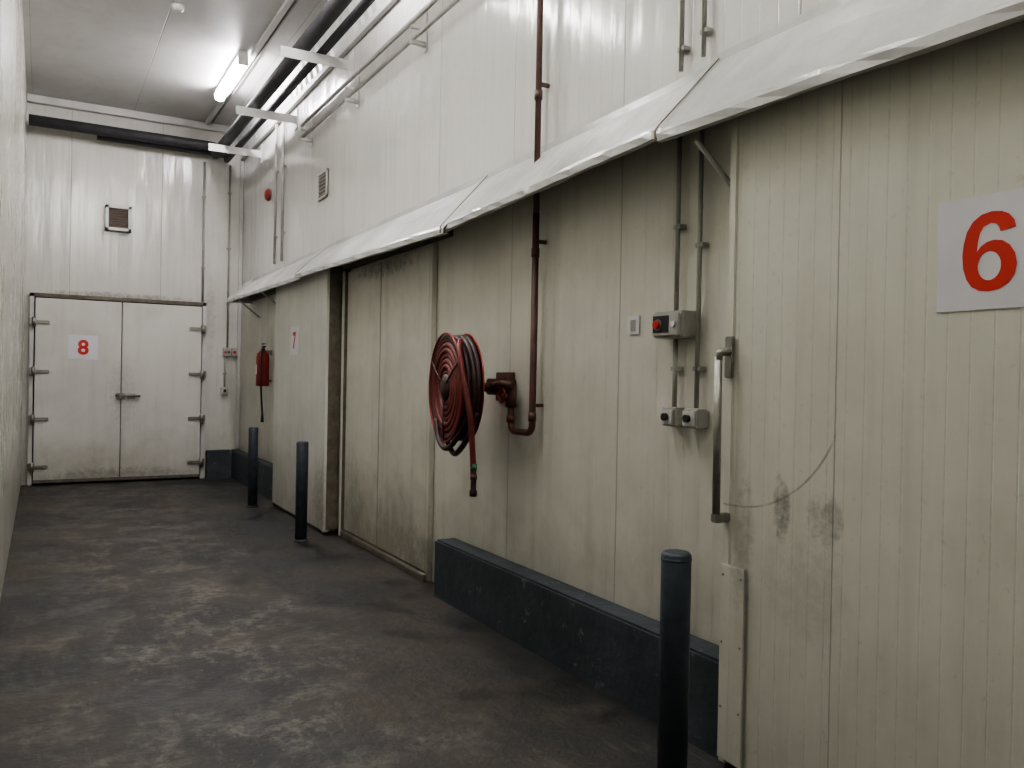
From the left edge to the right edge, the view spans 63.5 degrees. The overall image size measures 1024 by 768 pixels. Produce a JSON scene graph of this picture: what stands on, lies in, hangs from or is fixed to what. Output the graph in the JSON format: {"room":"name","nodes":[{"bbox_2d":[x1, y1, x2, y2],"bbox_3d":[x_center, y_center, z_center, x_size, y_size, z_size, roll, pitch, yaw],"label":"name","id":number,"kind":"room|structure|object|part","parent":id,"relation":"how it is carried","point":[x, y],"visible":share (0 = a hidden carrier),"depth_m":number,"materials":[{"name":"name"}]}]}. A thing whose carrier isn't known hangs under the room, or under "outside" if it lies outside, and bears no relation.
{"room":"cold storage corridor","nodes":[
{"label":"cold storage corridor","id":0,"kind":"room"},
{"bbox_2d":[0,0,26,599],"bbox_3d":[-2.543,-1.098,3.971,0.100,5.050,15.650,1,0,-30],"label":"wall","id":1,"kind":"structure","parent":0,"point":[13,90],"depth_m":6.29,"materials":[{"name":"white metal"}]},
{"bbox_2d":[29,0,374,162],"bbox_3d":[-1.353,-3.165,4.596,2.470,0.239,15.220,1,0,-30],"label":"insulated pipe","id":2,"kind":"object","parent":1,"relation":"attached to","point":[332,9],"visible":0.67,"depth_m":9.75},
{"bbox_2d":[21,103,243,484],"bbox_3d":[-5.160,-1.194,11.427,2.730,5.050,0.100,1,0,-30],"label":"wall","id":3,"kind":"structure","parent":0,"point":[71,177],"depth_m":11.36,"materials":[{"name":"white metal"}]},
{"bbox_2d":[27,292,33,485],"bbox_3d":[-6.244,0.065,10.729,0.050,2.500,0.070,1,0,-30],"label":"frame","id":4,"kind":"object","parent":3,"relation":"attached to","point":[31,328],"visible":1,"depth_m":10.70,"materials":[{"name":"white metal"}]},
{"bbox_2d":[33,298,121,479],"bbox_3d":[-5.758,0.090,10.978,1.012,2.405,0.080,1,0,-30],"label":"leaf","id":5,"kind":"object","parent":3,"relation":"attached to","point":[80,437],"visible":1,"depth_m":10.93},
{"bbox_2d":[27,465,47,468],"bbox_3d":[-6.147,1.077,10.713,0.230,0.044,0.025,1,0,-30],"label":"strap","id":6,"kind":"object","parent":5,"relation":"attached to","point":[35,466],"visible":1,"depth_m":10.72,"materials":[{"name":"metal"}]},
{"bbox_2d":[28,418,47,420],"bbox_3d":[-6.135,0.457,10.709,0.230,0.044,0.025,1,0,-30],"label":"strap","id":7,"kind":"object","parent":5,"relation":"attached to","point":[35,419],"visible":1,"depth_m":10.71,"materials":[{"name":"metal"}]},
{"bbox_2d":[29,370,48,372],"bbox_3d":[-6.123,-0.163,10.705,0.230,0.044,0.025,1,0,-30],"label":"strap","id":8,"kind":"object","parent":5,"relation":"attached to","point":[36,371],"visible":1,"depth_m":10.71,"materials":[{"name":"metal"}]},
{"bbox_2d":[29,320,49,323],"bbox_3d":[-6.111,-0.803,10.701,0.230,0.044,0.025,1,0,-30],"label":"strap","id":9,"kind":"object","parent":5,"relation":"attached to","point":[30,321],"visible":1,"depth_m":10.70,"materials":[{"name":"metal"}]},
{"bbox_2d":[68,335,97,359],"bbox_3d":[-5.683,-0.486,10.961,0.350,0.320,0.005,1,0,-30],"label":"number sign","id":10,"kind":"object","parent":5,"relation":"attached to","point":[79,346],"visible":1,"depth_m":10.96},
{"bbox_2d":[32,474,199,482],"bbox_3d":[-5.313,1.280,11.203,2.050,0.040,0.005,1,0,-30],"label":"strip","id":11,"kind":"object","parent":5,"relation":"attached to","point":[185,475],"visible":1,"depth_m":11.17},
{"bbox_2d":[31,297,201,484],"bbox_3d":[-5.336,0.104,11.276,2.070,2.450,0.020,1,0,-30],"label":"gasket shadow","id":12,"kind":"object","parent":3,"relation":"attached to","point":[34,297],"visible":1,"depth_m":11.11,"materials":[{"name":"black rubber"}]},
{"bbox_2d":[105,204,131,232],"bbox_3d":[-5.331,-2.241,11.201,0.320,0.340,0.087,1,0,-30],"label":"air vent","id":13,"kind":"object","parent":3,"relation":"in","point":[118,218],"visible":1,"depth_m":11.19,"materials":[{"name":"white metal"}]},
{"bbox_2d":[30,292,206,305],"bbox_3d":[-5.299,-1.146,11.246,2.170,0.050,0.070,1,0,-30],"label":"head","id":14,"kind":"structure","parent":3,"relation":"in","point":[49,295],"depth_m":11.18},
{"bbox_2d":[27,93,230,133],"bbox_3d":[-5.087,-3.666,11.310,2.666,0.096,0.097,1,0,-30],"label":"trim","id":15,"kind":"structure","parent":3,"relation":"attached to","point":[31,98],"depth_m":11.18,"materials":[{"name":"white metal"}]},
{"bbox_2d":[120,302,201,476],"bbox_3d":[-4.867,0.104,11.485,1.017,2.405,0.080,1,0,-30],"label":"leaf","id":16,"kind":"object","parent":3,"relation":"attached to","point":[160,351],"visible":1,"depth_m":11.44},
{"bbox_2d":[116,393,124,399],"bbox_3d":[-5.296,0.165,11.184,0.110,0.090,0.020,1,0,-30],"label":"latch plate","id":17,"kind":"object","parent":16,"relation":"attached to","point":[117,397],"depth_m":11.18,"materials":[{"name":"grey metal"}]},
{"bbox_2d":[115,394,140,396],"bbox_3d":[-5.203,0.157,11.203,0.311,0.042,0.032,1,0,-30],"label":"latch bar","id":18,"kind":"object","parent":16,"relation":"attached to","point":[123,395],"visible":1,"depth_m":11.19,"materials":[{"name":"grey metal"}]},
{"bbox_2d":[199,304,206,478],"bbox_3d":[-4.402,0.094,11.778,0.050,2.500,0.070,1,0,-30],"label":"frame","id":19,"kind":"object","parent":3,"relation":"attached to","point":[204,308],"visible":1,"depth_m":11.75,"materials":[{"name":"white metal"}]},
{"bbox_2d":[201,162,205,300],"bbox_3d":[-4.386,-2.167,11.763,0.056,1.980,0.049,1,0,-30],"label":"conduit","id":20,"kind":"object","parent":3,"relation":"attached to","point":[204,174],"visible":1,"depth_m":11.74,"materials":[{"name":"grey metal"}]},
{"bbox_2d":[220,387,227,393],"bbox_3d":[-4.146,0.098,11.924,0.100,0.100,0.072,1,0,-30],"label":"box","id":21,"kind":"object","parent":3,"relation":"attached to","point":[224,390],"visible":1,"depth_m":11.90,"materials":[{"name":"white plastic"}]},
{"bbox_2d":[222,356,226,386],"bbox_3d":[-4.147,-0.177,11.934,0.056,0.440,0.047,1,0,-30],"label":"conduit","id":22,"kind":"object","parent":3,"relation":"attached to","point":[224,373],"visible":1,"depth_m":11.92,"materials":[{"name":"grey metal"}]},
{"bbox_2d":[223,348,230,355],"bbox_3d":[-4.115,-0.462,11.927,0.100,0.120,0.082,1,0,-30],"label":"control box","id":23,"kind":"object","parent":3,"relation":"attached to","point":[226,351],"visible":1,"depth_m":11.90,"materials":[{"name":"white plastic"}]},
{"bbox_2d":[226,165,231,347],"bbox_3d":[-4.089,-1.839,11.939,0.056,2.625,0.047,1,0,-30],"label":"conduit","id":24,"kind":"object","parent":3,"relation":"attached to","point":[229,192],"visible":1,"depth_m":11.92,"materials":[{"name":"grey metal"}]},
{"bbox_2d":[231,348,236,355],"bbox_3d":[-4.022,-0.461,11.980,0.075,0.120,0.082,1,0,-30],"label":"control box","id":25,"kind":"object","parent":3,"relation":"attached to","point":[233,350],"visible":1,"depth_m":11.96,"materials":[{"name":"white plastic"}]},
{"bbox_2d":[235,161,243,447],"bbox_3d":[-3.960,-1.150,12.023,0.047,4.160,0.047,1,0,-30],"label":"trim","id":26,"kind":"structure","parent":3,"relation":"attached to","point":[241,162],"depth_m":12.01,"materials":[{"name":"white metal"}]},
{"bbox_2d":[240,0,397,159],"bbox_3d":[-0.111,-3.165,5.321,0.047,0.060,15.410,1,0,-30],"label":"pipe","id":27,"kind":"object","parent":3,"relation":"attached to","point":[382,10],"depth_m":8.38,"materials":[{"name":"white metal"}]},
{"bbox_3d":[-6.184,-0.804,10.678,0.080,0.100,0.048,1,0,-30],"label":"hinge base","id":28,"kind":"object","parent":3,"relation":"attached to","visible":0},
{"bbox_2d":[32,317,35,325],"bbox_3d":[-6.159,-0.803,10.654,0.044,0.120,0.044,1,0,-30],"label":"hinge knuckle","id":29,"kind":"object","parent":28,"relation":"attached to","point":[33,318],"visible":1,"depth_m":10.64},
{"bbox_3d":[-6.196,-0.164,10.682,0.080,0.100,0.048,1,0,-30],"label":"hinge base","id":30,"kind":"object","parent":3,"relation":"attached to","visible":0},
{"bbox_2d":[31,367,34,375],"bbox_3d":[-6.171,-0.164,10.658,0.044,0.120,0.044,1,0,-30],"label":"hinge knuckle","id":31,"kind":"object","parent":30,"relation":"attached to","point":[32,368],"visible":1,"depth_m":10.64},
{"bbox_3d":[-6.208,0.456,10.686,0.080,0.100,0.048,1,0,-30],"label":"hinge base","id":32,"kind":"object","parent":3,"relation":"attached to","visible":0},
{"bbox_2d":[30,415,33,423],"bbox_3d":[-6.183,0.456,10.662,0.044,0.120,0.044,1,0,-30],"label":"hinge knuckle","id":33,"kind":"object","parent":32,"relation":"attached to","point":[31,416],"visible":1,"depth_m":10.64},
{"bbox_3d":[-6.220,1.076,10.690,0.080,0.100,0.048,1,0,-30],"label":"hinge base","id":34,"kind":"object","parent":3,"relation":"attached to","visible":0},
{"bbox_2d":[30,463,33,471],"bbox_3d":[-6.195,1.076,10.665,0.044,0.120,0.044,1,0,-30],"label":"hinge knuckle","id":35,"kind":"object","parent":34,"relation":"attached to","point":[31,464],"visible":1,"depth_m":10.65},
{"bbox_3d":[-4.404,1.104,11.724,0.080,0.100,0.048,1,0,-30],"label":"hinge base","id":36,"kind":"object","parent":3,"relation":"attached to","visible":0},
{"bbox_2d":[187,460,204,463],"bbox_3d":[-4.461,1.103,11.673,0.230,0.044,0.025,1,0,-30],"label":"strap","id":37,"kind":"object","parent":36,"relation":"attached to","point":[188,462],"visible":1,"depth_m":11.65,"materials":[{"name":"metal"}]},
{"bbox_2d":[199,458,202,466],"bbox_3d":[-4.396,1.104,11.690,0.044,0.120,0.044,1,0,-30],"label":"hinge knuckle","id":38,"kind":"object","parent":36,"relation":"attached to","point":[200,459],"visible":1,"depth_m":11.67},
{"bbox_2d":[22,0,328,125],"bbox_3d":[-1.265,-3.654,4.655,2.930,0.100,15.650,1,0,-30],"label":"ceiling","id":39,"kind":"structure","parent":0,"point":[147,56],"depth_m":9.08,"materials":[{"name":"white paint"}]},
{"bbox_2d":[171,3,184,12],"bbox_3d":[-3.231,-3.631,7.996,0.120,0.058,0.120,1,0,-30],"label":"smoke detector","id":40,"kind":"object","parent":39,"relation":"attached to","point":[176,7],"visible":1,"depth_m":7.96,"materials":[{"name":"white plastic"}]},
{"bbox_2d":[215,50,247,101],"bbox_3d":[-3.296,-3.587,9.686,0.120,0.167,1.410,1,0,-30],"label":"fluorescent light","id":41,"kind":"object","parent":39,"relation":"attached to","point":[239,63],"visible":1,"depth_m":9.48,"materials":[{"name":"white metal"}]},
{"bbox_2d":[205,0,298,124],"bbox_3d":[-0.610,-3.568,5.231,0.100,0.048,14.800,1,0,-30],"label":"cable trunking","id":42,"kind":"object","parent":39,"relation":"attached to","point":[285,6],"visible":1,"depth_m":8.89,"materials":[{"name":"white metal"}]},
{"bbox_2d":[0,478,723,767],"bbox_3d":[-1.363,1.496,4.687,2.930,0.100,15.650,1,0,-30],"label":"floor","id":43,"kind":"structure","parent":0,"point":[170,623],"depth_m":4.34,"materials":[{"name":"concrete"}]},
{"bbox_2d":[205,449,231,478],"bbox_3d":[-4.213,1.147,11.867,0.335,0.400,0.137,1,0,-30],"label":"kerb","id":44,"kind":"object","parent":43,"relation":"on","point":[217,462],"visible":1,"depth_m":11.81,"materials":[{"name":"paint"}]},
{"bbox_2d":[231,449,272,500],"bbox_3d":[-3.379,1.169,10.869,0.117,0.400,2.697,1,0,-30],"label":"kerb","id":45,"kind":"object","parent":43,"relation":"on","point":[239,464],"visible":0.43,"depth_m":10.66,"materials":[{"name":"paint"}]},
{"bbox_2d":[246,427,258,507],"bbox_3d":[-2.923,0.937,9.331,0.130,0.900,0.130,1,0,-30],"label":"bollard","id":46,"kind":"object","parent":43,"relation":"on","point":[253,431],"visible":1,"depth_m":9.29,"materials":[{"name":"metal"}]},
{"bbox_2d":[293,441,308,541],"bbox_3d":[-1.901,0.968,7.473,0.130,0.900,0.130,1,0,-30],"label":"bollard","id":47,"kind":"object","parent":43,"relation":"on","point":[301,500],"visible":1,"depth_m":7.43,"materials":[{"name":"metal"}]},
{"bbox_2d":[340,530,425,581],"bbox_3d":[-1.101,1.412,6.912,0.067,0.050,1.940,1,0,-30],"label":"threshold","id":48,"kind":"object","parent":43,"relation":"on","point":[410,569],"visible":0.98,"depth_m":6.74,"materials":[{"name":"grey metal"}]},
{"bbox_2d":[434,538,718,758],"bbox_3d":[0.221,1.282,4.509,0.152,0.390,2.780,1,0,-30],"label":"kerb","id":49,"kind":"object","parent":43,"relation":"on","point":[610,647],"visible":0.63,"depth_m":4.18,"materials":[{"name":"paint"}]},
{"bbox_2d":[657,549,691,767],"bbox_3d":[0.574,1.043,2.934,0.130,0.900,0.130,1,0,-30],"label":"bollard","id":50,"kind":"object","parent":43,"relation":"on","point":[675,592],"visible":1,"depth_m":2.89,"materials":[{"name":"metal"}]},
{"bbox_2d":[724,762,736,767],"bbox_3d":[1.453,1.497,2.222,0.115,0.035,2.340,1,0,-30],"label":"seal","id":51,"kind":"object","parent":43,"relation":"on","point":[726,765],"visible":0.25,"depth_m":3.19,"materials":[{"name":"black rubber"}]},
{"bbox_2d":[239,119,731,644],"bbox_3d":[-0.106,0.065,5.378,0.100,2.800,15.450,1,0,-30],"label":"panels","id":52,"kind":"object","parent":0,"point":[591,501],"visible":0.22,"depth_m":4.34,"materials":[{"name":"beige metal"}]},
{"bbox_2d":[255,343,271,421],"bbox_3d":[-3.100,-0.015,10.338,0.190,0.985,0.226,1,0,-30],"label":"fire extinguisher","id":53,"kind":"object","parent":52,"relation":"attached to","point":[262,358],"visible":1,"depth_m":10.29,"materials":[{"name":"red paint"}]},
{"bbox_2d":[341,270,350,530],"bbox_3d":[-1.570,0.177,7.781,0.057,2.490,0.070,1,0,-30],"label":"door frame","id":54,"kind":"structure","parent":52,"relation":"attached to","point":[346,271],"depth_m":7.74,"materials":[{"name":"grey metal"}]},
{"bbox_2d":[338,271,344,535],"bbox_3d":[-1.596,0.182,7.754,0.015,2.480,0.030,1,0,-30],"label":"doorway frame","id":55,"kind":"object","parent":54,"relation":"attached to","point":[343,290],"visible":1,"depth_m":7.74,"materials":[{"name":"grey metal"}]},
{"bbox_2d":[344,262,381,545],"bbox_3d":[-1.326,0.165,7.378,0.032,2.410,0.870,1,0,-30],"label":"panel","id":56,"kind":"object","parent":54,"relation":"attached to","point":[365,283],"visible":0.84,"depth_m":7.33,"materials":[{"name":"beige metal"}]},
{"bbox_2d":[377,246,429,570],"bbox_3d":[-0.854,0.179,6.548,0.032,2.410,1.020,1,0,-30],"label":"panel","id":57,"kind":"object","parent":52,"relation":"attached to","point":[405,295],"visible":0.95,"depth_m":6.50,"materials":[{"name":"beige metal"}]},
{"bbox_2d":[424,243,437,581],"bbox_3d":[-0.595,0.211,6.083,0.042,2.480,0.045,1,0,-30],"label":"door frame","id":58,"kind":"structure","parent":52,"relation":"attached to","point":[433,247],"depth_m":6.07,"materials":[{"name":"beige metal"}]},
{"bbox_2d":[429,0,549,496],"bbox_3d":[-0.191,-1.470,4.974,0.483,4.188,0.797,1,0,-30],"label":"hose reel","id":59,"kind":"object","parent":52,"relation":"attached to","point":[458,386],"visible":1,"depth_m":4.74,"materials":[{"name":"red rubber"}]},
{"bbox_3d":[-0.279,0.024,5.009,0.014,0.665,0.665,1,0,-22],"label":"plate","id":60,"kind":"part","parent":59,"relation":"part of","materials":[{"name":"red paint"}]},
{"bbox_3d":[-0.062,0.004,4.962,0.075,0.052,0.225,1,0,-30],"label":"swing arm","id":61,"kind":"part","parent":59,"relation":"part of"},
{"bbox_3d":[-0.042,0.018,5.143,0.017,0.180,0.220,1,0,-30],"label":"bracket plate","id":62,"kind":"part","parent":59,"relation":"part of","materials":[{"name":"red metal"}]},
{"bbox_2d":[627,315,639,334],"bbox_3d":[0.594,-0.288,4.045,0.007,0.090,0.090,1,0,-30],"label":"light switch","id":63,"kind":"object","parent":52,"relation":"attached to","point":[633,327],"visible":1,"depth_m":4.04,"materials":[{"name":"white plastic"}]},
{"bbox_2d":[660,407,683,426],"bbox_3d":[0.717,0.148,3.725,0.097,0.085,0.100,1,0,-30],"label":"box","id":64,"kind":"object","parent":52,"relation":"attached to","point":[670,416],"visible":0.94,"depth_m":3.69,"materials":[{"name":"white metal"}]},
{"bbox_3d":[0.683,0.147,3.705,0.018,0.034,0.034,1,0,-30],"label":"rotary knob","id":65,"kind":"part","parent":64,"relation":"part of","materials":[{"name":"black plastic"}]},
{"bbox_2d":[652,310,695,339],"bbox_3d":[0.719,-0.264,3.702,0.129,0.120,0.200,1,0,-30],"label":"switch box","id":66,"kind":"object","parent":52,"relation":"attached to","point":[679,324],"visible":0.97,"depth_m":3.63,"materials":[{"name":"grey plastic"}]},
{"bbox_3d":[0.685,-0.264,3.683,0.012,0.100,0.180,1,0,-30],"label":"lid","id":67,"kind":"part","parent":66,"relation":"part of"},
{"bbox_2d":[671,339,683,406],"bbox_3d":[0.745,-0.049,3.737,0.044,0.305,0.048,1,0,-30],"label":"conduit","id":68,"kind":"object","parent":52,"relation":"attached to","point":[675,368],"visible":1,"depth_m":3.72,"materials":[{"name":"grey metal"}]},
{"bbox_2d":[674,136,686,310],"bbox_3d":[0.759,-0.767,3.733,0.044,0.883,0.048,1,0,-30],"label":"conduit","id":69,"kind":"object","parent":52,"relation":"attached to","point":[678,226],"visible":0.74,"depth_m":3.72,"materials":[{"name":"grey metal"}]},
{"bbox_2d":[682,408,708,428],"bbox_3d":[0.789,0.151,3.599,0.097,0.085,0.100,1,0,-30],"label":"box","id":70,"kind":"object","parent":52,"relation":"attached to","point":[692,418],"visible":1,"depth_m":3.56,"materials":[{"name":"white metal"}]},
{"bbox_3d":[0.755,0.150,3.579,0.018,0.034,0.034,1,0,-30],"label":"rotary knob","id":71,"kind":"part","parent":70,"relation":"part of","materials":[{"name":"black plastic"}]},
{"bbox_2d":[693,129,708,407],"bbox_3d":[0.826,-0.550,3.608,0.044,1.312,0.048,1,0,-30],"label":"conduit","id":72,"kind":"object","parent":52,"relation":"attached to","point":[699,245],"visible":0.91,"depth_m":3.60,"materials":[{"name":"grey metal"}]},
{"bbox_2d":[242,0,829,283],"bbox_3d":[-0.058,-2.459,5.363,0.100,2.250,15.450,1,0,-30],"label":"panels","id":73,"kind":"object","parent":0,"point":[429,124],"visible":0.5,"depth_m":5.81,"materials":[{"name":"white metal"}]},
{"bbox_2d":[208,143,262,163],"bbox_3d":[-3.640,-3.077,10.879,0.677,0.240,0.120,1,0,-30],"label":"bracket","id":74,"kind":"object","parent":73,"relation":"attached to","point":[212,147],"visible":1,"depth_m":10.87,"materials":[{"name":"white metal"}]},
{"bbox_3d":[-3.351,-3.072,11.044,0.011,0.240,0.120,1,0,-30],"label":"wall plate","id":75,"kind":"part","parent":74,"relation":"part of","materials":[{"name":"white metal"}]},
{"bbox_2d":[235,105,297,130],"bbox_3d":[-2.775,-3.051,9.359,0.677,0.240,0.120,1,0,-30],"label":"bracket","id":76,"kind":"object","parent":73,"relation":"attached to","point":[241,110],"visible":1,"depth_m":9.35,"materials":[{"name":"white metal"}]},
{"bbox_3d":[-2.485,-3.046,9.523,0.011,0.240,0.120,1,0,-30],"label":"wall plate","id":77,"kind":"part","parent":76,"relation":"part of","materials":[{"name":"white metal"}]},
{"bbox_2d":[264,189,270,200],"bbox_3d":[-3.140,-2.425,10.600,0.067,0.160,0.160,1,0,-30],"label":"bell","id":78,"kind":"object","parent":73,"relation":"attached to","point":[267,194],"visible":1,"depth_m":10.56,"materials":[{"name":"red paint"}]},
{"bbox_2d":[273,124,278,263],"bbox_3d":[-2.911,-2.339,10.214,0.051,1.720,0.048,1,0,-30],"label":"conduit","id":79,"kind":"object","parent":73,"relation":"attached to","point":[276,125],"visible":1,"depth_m":10.20,"materials":[{"name":"grey metal"}]},
{"bbox_2d":[280,122,285,260],"bbox_3d":[-2.738,-2.334,9.909,0.051,1.720,0.048,1,0,-30],"label":"conduit","id":80,"kind":"object","parent":73,"relation":"attached to","point":[283,123],"visible":0.92,"depth_m":9.89,"materials":[{"name":"grey metal"}]},
{"bbox_2d":[237,0,385,148],"bbox_3d":[-0.153,-3.388,5.287,0.115,0.385,15.400,1,0,-30],"label":"trim","id":81,"kind":"structure","parent":73,"relation":"attached to","point":[369,12],"depth_m":8.67,"materials":[{"name":"white metal"}]},
{"bbox_2d":[279,45,353,76],"bbox_3d":[-1.810,-3.022,7.664,0.677,0.240,0.120,1,0,-30],"label":"bracket","id":82,"kind":"object","parent":73,"relation":"attached to","point":[289,52],"visible":0.86,"depth_m":7.65,"materials":[{"name":"white metal"}]},
{"bbox_3d":[-1.521,-3.018,7.829,0.011,0.240,0.120,1,0,-30],"label":"wall plate","id":83,"kind":"part","parent":82,"relation":"part of","materials":[{"name":"white metal"}]},
{"bbox_2d":[317,168,328,200],"bbox_3d":[-1.960,-2.060,8.562,0.022,0.280,0.320,1,0,-30],"label":"wall vent","id":84,"kind":"object","parent":73,"relation":"attached to","point":[322,178],"visible":1,"depth_m":8.55,"materials":[{"name":"white metal"}]},
{"bbox_2d":[300,0,459,145],"bbox_3d":[0.204,-2.665,4.674,0.127,0.320,10.000,1,0,-30],"label":"pipe","id":85,"kind":"object","parent":73,"relation":"attached to","point":[427,24],"visible":1,"depth_m":6.89,"materials":[{"name":"white metal"}]},
{"bbox_2d":[227,0,1023,317],"bbox_3d":[-0.695,-1.136,5.984,0.354,0.689,12.320,1,0,-30],"label":"hood","id":86,"kind":"object","parent":73,"relation":"attached to","point":[833,41],"visible":1,"depth_m":3.31,"materials":[{"name":"metal"}]},
{"bbox_2d":[272,270,335,530],"bbox_3d":[-2.181,0.110,8.646,0.130,2.530,1.980,1,0,-30],"label":"leaf","id":87,"kind":"object","parent":86,"relation":"hanging from","point":[298,379],"visible":0.55,"depth_m":8.54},
{"bbox_2d":[290,326,298,354],"bbox_3d":[-2.293,-0.457,8.722,0.005,0.300,0.300,1,0,-30],"label":"number sign","id":88,"kind":"object","parent":87,"relation":"attached to","point":[294,330],"visible":1,"depth_m":8.71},
{"bbox_2d":[273,503,334,534],"bbox_3d":[-2.208,1.388,8.652,0.115,0.035,1.940,1,0,-30],"label":"seal","id":89,"kind":"object","parent":87,"relation":"attached to","point":[274,504],"visible":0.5,"depth_m":8.18,"materials":[{"name":"black rubber"}]},
{"bbox_2d":[321,269,329,531],"bbox_3d":[-1.736,0.127,7.771,0.053,2.525,0.060,1,0,-30],"label":"edge capping","id":90,"kind":"object","parent":87,"relation":"attached to","point":[327,293],"visible":0.6,"depth_m":7.74,"materials":[{"name":"beige metal"}]},
{"bbox_2d":[325,266,342,529],"bbox_3d":[-1.676,0.125,7.780,0.120,2.490,0.025,1,0,-30],"label":"edge gasket","id":91,"kind":"object","parent":87,"relation":"attached to","point":[335,305],"visible":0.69,"depth_m":7.77,"materials":[{"name":"black rubber"}]},
{"bbox_2d":[726,20,1023,767],"bbox_3d":[1.480,0.220,2.216,0.130,2.530,2.380,1,0,-30],"label":"leaf","id":92,"kind":"object","parent":86,"relation":"hanging from","point":[877,513],"visible":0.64,"depth_m":2.64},
{"bbox_2d":[712,357,721,514],"bbox_3d":[0.787,0.206,3.170,0.030,0.620,0.035,1,0,-30],"label":"handle bar","id":93,"kind":"object","parent":92,"relation":"attached to","point":[717,363],"visible":0.98,"depth_m":3.16,"materials":[{"name":"silver metal"}]},
{"bbox_2d":[711,348,730,522],"bbox_3d":[0.808,0.196,3.179,0.075,0.670,0.040,1,0,-30],"label":"door handle","id":94,"kind":"object","parent":92,"relation":"attached to","point":[723,517],"depth_m":3.16,"materials":[{"name":"metal"}]},
{"bbox_3d":[0.814,-0.113,3.177,0.075,0.052,0.040,1,0,-30],"label":"handle pivot arm","id":95,"kind":"part","parent":94,"relation":"part of","materials":[{"name":"metal"}]},
{"bbox_2d":[718,116,739,762],"bbox_3d":[0.852,0.202,3.209,0.038,2.530,0.039,1,0,-30],"label":"edge capping","id":96,"kind":"object","parent":92,"relation":"attached to","point":[735,124],"visible":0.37,"depth_m":3.19,"materials":[{"name":"beige metal"}]},
{"bbox_2d":[724,336,734,377],"bbox_3d":[0.839,-0.103,3.188,0.016,0.160,0.043,1,0,-30],"label":"bracket","id":97,"kind":"object","parent":92,"relation":"attached to","point":[729,340],"depth_m":3.17,"materials":[{"name":"grey metal"}]},
{"bbox_2d":[717,563,745,767],"bbox_3d":[0.838,1.072,3.162,0.008,0.750,0.125,1,0,-30],"label":"plate","id":98,"kind":"object","parent":92,"relation":"attached to","point":[732,590],"visible":1,"depth_m":3.15,"materials":[{"name":"beige metal"}]},
{"bbox_2d":[936,188,1023,311],"bbox_3d":[1.345,-0.373,2.330,0.005,0.325,0.310,1,0,-30],"label":"number sign","id":99,"kind":"object","parent":92,"relation":"attached to","point":[980,257],"visible":1,"depth_m":2.35,"materials":[{"name":"white plastic"}]},
{"bbox_2d":[677,0,690,71],"bbox_3d":[0.787,-2.253,3.724,0.044,1.690,0.048,1,0,-30],"label":"conduit","id":100,"kind":"object","parent":73,"relation":"attached to","point":[682,49],"visible":1,"depth_m":3.71,"materials":[{"name":"grey metal"}]},
{"bbox_2d":[699,0,712,56],"bbox_3d":[0.859,-2.261,3.598,0.044,1.670,0.048,1,0,-30],"label":"conduit","id":101,"kind":"object","parent":73,"relation":"attached to","point":[705,31],"visible":1,"depth_m":3.59,"materials":[{"name":"grey metal"}]},
{"bbox_3d":[-4.368,-0.776,11.713,0.080,0.100,0.048,1,0,-30],"label":"hinge base","id":102,"kind":"object","parent":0,"visible":0},
{"bbox_2d":[189,327,206,330],"bbox_3d":[-4.425,-0.776,11.661,0.230,0.044,0.025,1,0,-30],"label":"strap","id":103,"kind":"object","parent":102,"relation":"attached to","point":[190,328],"visible":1,"depth_m":11.64,"materials":[{"name":"metal"}]},
{"bbox_3d":[-4.380,-0.136,11.717,0.080,0.100,0.048,1,0,-30],"label":"hinge base","id":104,"kind":"object","parent":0,"visible":0},
{"bbox_2d":[189,373,205,375],"bbox_3d":[-4.437,-0.137,11.665,0.230,0.044,0.025,1,0,-30],"label":"strap","id":105,"kind":"object","parent":104,"relation":"attached to","point":[190,374],"visible":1,"depth_m":11.65,"materials":[{"name":"metal"}]},
{"bbox_3d":[-4.392,0.484,11.720,0.080,0.100,0.048,1,0,-30],"label":"hinge base","id":106,"kind":"object","parent":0,"visible":0},
{"bbox_2d":[188,417,204,419],"bbox_3d":[-4.449,0.483,11.669,0.230,0.044,0.025,1,0,-30],"label":"strap","id":107,"kind":"object","parent":106,"relation":"attached to","point":[189,418],"visible":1,"depth_m":11.65,"materials":[{"name":"metal"}]}
]}

